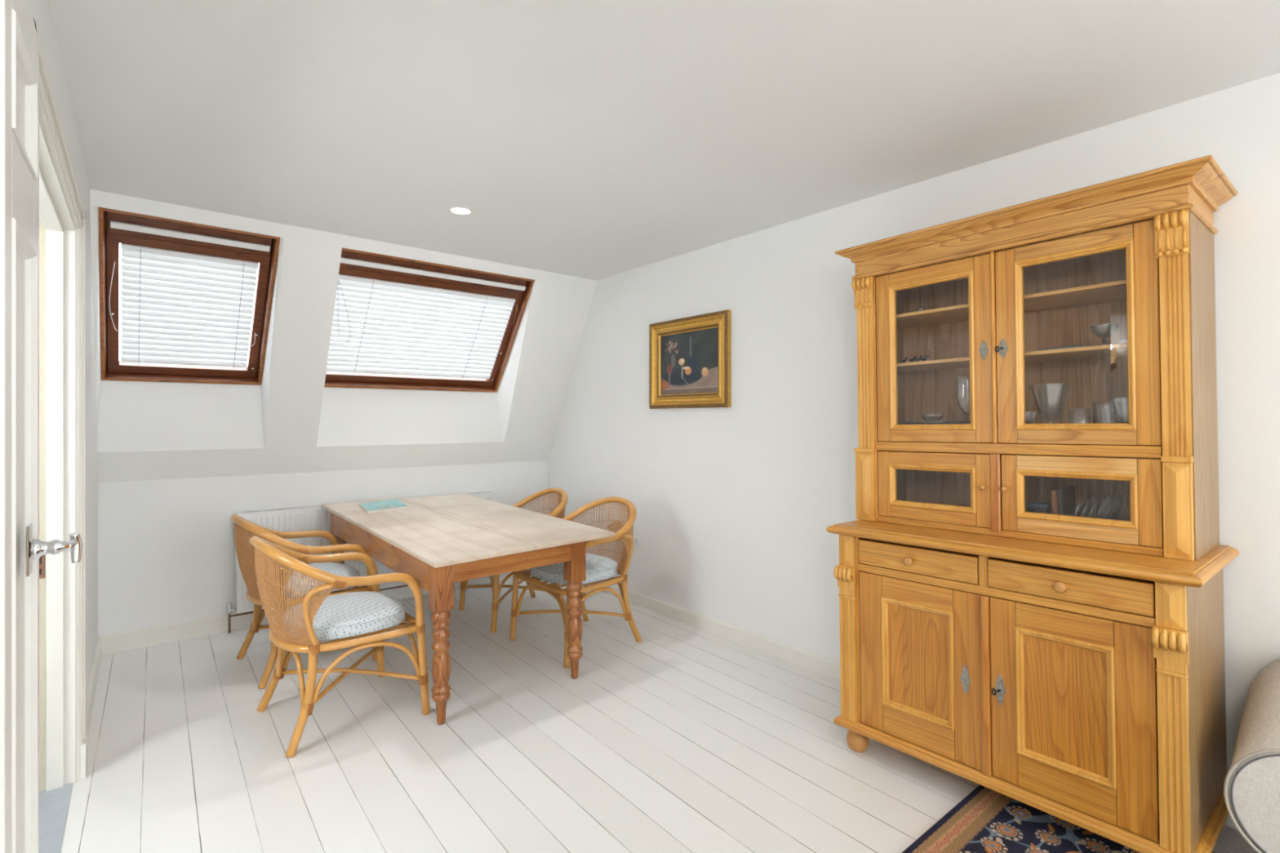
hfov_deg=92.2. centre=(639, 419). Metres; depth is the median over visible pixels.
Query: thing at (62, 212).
trim
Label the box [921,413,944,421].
glass bowl
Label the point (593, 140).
ceiling
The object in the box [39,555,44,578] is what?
strike plate
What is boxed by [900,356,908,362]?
bird figurine
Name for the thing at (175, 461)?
wall
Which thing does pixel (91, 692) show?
baseboard
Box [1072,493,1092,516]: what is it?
glass plate
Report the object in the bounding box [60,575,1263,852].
floor
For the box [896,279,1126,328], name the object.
shelf
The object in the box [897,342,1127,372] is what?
shelf
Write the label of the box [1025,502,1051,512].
bowl
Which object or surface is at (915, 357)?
bird figurine
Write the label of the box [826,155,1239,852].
display cabinet
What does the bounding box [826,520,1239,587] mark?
countertop
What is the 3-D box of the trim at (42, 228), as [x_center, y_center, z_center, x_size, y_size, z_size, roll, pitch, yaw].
[-2.216,0.320,2.265,0.085,2.100,0.020,0,0,-39]
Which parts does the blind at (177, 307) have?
pull cord, ladder cord, ladder cord, rail, ladder cord, ladder cord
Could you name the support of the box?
on the display cabinet
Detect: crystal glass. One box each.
[1028,383,1071,422]
[1108,397,1127,422]
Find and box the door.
[0,0,82,852]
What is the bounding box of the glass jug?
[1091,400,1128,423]
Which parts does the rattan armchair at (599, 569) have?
seat frame, leg, leg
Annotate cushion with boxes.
[283,562,359,597]
[283,591,404,638]
[530,553,617,583]
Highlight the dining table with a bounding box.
[321,493,615,724]
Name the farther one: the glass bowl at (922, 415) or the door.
the glass bowl at (922, 415)
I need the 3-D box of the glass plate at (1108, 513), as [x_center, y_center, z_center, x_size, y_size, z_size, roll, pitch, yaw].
[1.615,0.335,2.144,0.154,0.149,0.053,0,0,-39]
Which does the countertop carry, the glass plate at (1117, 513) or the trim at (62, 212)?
the glass plate at (1117, 513)
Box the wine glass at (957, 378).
[955,376,970,418]
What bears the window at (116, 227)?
in the wall at (175, 461)
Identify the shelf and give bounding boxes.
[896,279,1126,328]
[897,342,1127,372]
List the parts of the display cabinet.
knob, moulding, door panel, door, drawer, moulding, moulding, glazed door, glazed door, knob, knob, cornice, knob, moulding, door panel, drawer, door, moulding, moulding, glazed door, glazed door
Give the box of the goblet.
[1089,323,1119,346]
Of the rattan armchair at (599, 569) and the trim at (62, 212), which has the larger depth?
the rattan armchair at (599, 569)
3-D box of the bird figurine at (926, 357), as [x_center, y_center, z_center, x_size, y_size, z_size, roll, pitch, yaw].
[1.188,-0.254,2.566,0.013,0.027,0.036,0,-1,-39]
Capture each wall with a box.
[28,0,97,696]
[89,189,596,636]
[547,72,1279,773]
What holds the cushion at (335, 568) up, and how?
on the rattan armchair at (245, 551)
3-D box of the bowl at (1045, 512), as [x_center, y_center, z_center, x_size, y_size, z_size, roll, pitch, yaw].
[1.469,0.356,2.276,0.088,0.030,0.088,0,-1,-39]
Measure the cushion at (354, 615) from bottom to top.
0.099 m
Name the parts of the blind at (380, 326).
pull cord, ladder cord, rail, ladder cord, ladder cord, pull cord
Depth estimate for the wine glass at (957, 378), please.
2.45 m
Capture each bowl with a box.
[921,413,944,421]
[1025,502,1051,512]
[1025,510,1051,513]
[1089,323,1119,337]
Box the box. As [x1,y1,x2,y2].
[1119,339,1127,343]
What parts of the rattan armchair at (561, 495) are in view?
leg, leg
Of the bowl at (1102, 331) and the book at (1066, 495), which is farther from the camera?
the book at (1066, 495)
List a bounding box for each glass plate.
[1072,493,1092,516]
[1084,493,1100,517]
[1093,493,1107,518]
[1102,494,1115,519]
[1111,495,1123,519]
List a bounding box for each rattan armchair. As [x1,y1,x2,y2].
[229,514,377,688]
[249,536,430,757]
[458,487,568,632]
[509,496,641,667]
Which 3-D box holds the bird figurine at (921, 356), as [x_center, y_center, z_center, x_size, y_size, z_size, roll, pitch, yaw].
[1.172,-0.254,2.587,0.013,0.027,0.036,0,-1,-39]
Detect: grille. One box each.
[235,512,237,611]
[237,491,492,513]
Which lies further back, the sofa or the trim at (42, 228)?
the trim at (42, 228)
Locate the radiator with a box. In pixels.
[226,491,494,633]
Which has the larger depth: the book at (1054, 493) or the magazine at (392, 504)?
the magazine at (392, 504)
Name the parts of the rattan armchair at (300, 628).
leg, leg, seat frame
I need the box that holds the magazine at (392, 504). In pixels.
[358,499,408,513]
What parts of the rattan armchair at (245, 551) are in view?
leg, leg, seat frame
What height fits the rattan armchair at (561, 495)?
0.868 m
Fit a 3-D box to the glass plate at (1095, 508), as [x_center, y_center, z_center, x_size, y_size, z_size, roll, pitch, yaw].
[1.587,0.335,2.178,0.154,0.149,0.053,0,0,-39]
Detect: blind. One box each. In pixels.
[109,243,258,368]
[326,274,518,379]
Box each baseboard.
[85,635,101,737]
[101,568,528,654]
[582,582,1242,830]
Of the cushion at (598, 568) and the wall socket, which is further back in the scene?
the wall socket
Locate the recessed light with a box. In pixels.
[446,205,474,215]
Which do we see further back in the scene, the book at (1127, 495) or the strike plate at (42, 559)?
the strike plate at (42, 559)
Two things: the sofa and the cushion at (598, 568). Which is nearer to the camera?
the sofa
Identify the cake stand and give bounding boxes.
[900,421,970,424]
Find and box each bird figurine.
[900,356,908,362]
[908,355,917,361]
[915,355,922,361]
[920,355,928,360]
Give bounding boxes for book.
[1050,488,1057,514]
[1057,485,1075,515]
[1124,493,1130,520]
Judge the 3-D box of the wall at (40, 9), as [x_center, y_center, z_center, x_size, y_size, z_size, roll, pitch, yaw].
[-0.186,0.125,-0.183,0.140,2.490,9.950,0,0,-39]
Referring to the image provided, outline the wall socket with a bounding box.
[632,536,639,549]
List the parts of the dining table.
leg, leg, leg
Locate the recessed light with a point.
(456, 210)
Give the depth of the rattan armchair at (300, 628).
2.68 m
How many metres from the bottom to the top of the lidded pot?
0.026 m
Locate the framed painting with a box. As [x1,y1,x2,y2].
[648,309,731,408]
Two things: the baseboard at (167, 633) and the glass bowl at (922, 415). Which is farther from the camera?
the baseboard at (167, 633)
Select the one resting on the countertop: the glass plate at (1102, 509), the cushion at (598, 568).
the glass plate at (1102, 509)
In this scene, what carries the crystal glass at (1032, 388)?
in the display cabinet
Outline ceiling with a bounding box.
[48,0,1279,280]
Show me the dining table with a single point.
(440, 541)
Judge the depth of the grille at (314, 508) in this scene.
4.20 m
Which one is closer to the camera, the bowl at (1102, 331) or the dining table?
the bowl at (1102, 331)
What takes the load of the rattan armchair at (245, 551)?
on the floor at (684, 738)
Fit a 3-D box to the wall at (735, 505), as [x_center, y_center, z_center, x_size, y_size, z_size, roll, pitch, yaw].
[2.236,0.125,1.879,0.120,2.490,10.100,0,0,-39]
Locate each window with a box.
[97,206,279,385]
[324,247,534,392]
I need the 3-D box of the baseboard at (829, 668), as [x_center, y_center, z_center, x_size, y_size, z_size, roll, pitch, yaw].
[2.258,1.325,1.743,0.016,0.090,9.860,0,0,-39]
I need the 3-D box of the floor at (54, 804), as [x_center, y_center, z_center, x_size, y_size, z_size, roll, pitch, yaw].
[-1.780,1.368,1.752,0.165,0.004,1.365,0,0,-39]
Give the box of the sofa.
[1223,658,1279,852]
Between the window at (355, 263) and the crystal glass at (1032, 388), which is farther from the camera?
the window at (355, 263)
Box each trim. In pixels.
[32,17,87,791]
[39,226,45,791]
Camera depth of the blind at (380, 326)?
4.41 m
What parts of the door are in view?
handle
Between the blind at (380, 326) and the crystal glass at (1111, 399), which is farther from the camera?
the blind at (380, 326)
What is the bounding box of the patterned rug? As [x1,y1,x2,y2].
[902,784,1214,852]
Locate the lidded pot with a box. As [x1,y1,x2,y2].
[915,306,925,311]
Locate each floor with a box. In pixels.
[39,782,73,852]
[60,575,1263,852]
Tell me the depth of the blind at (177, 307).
3.55 m
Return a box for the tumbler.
[1068,408,1092,444]
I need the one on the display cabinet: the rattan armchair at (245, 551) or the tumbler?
the tumbler
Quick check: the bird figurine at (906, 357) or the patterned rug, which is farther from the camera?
the bird figurine at (906, 357)

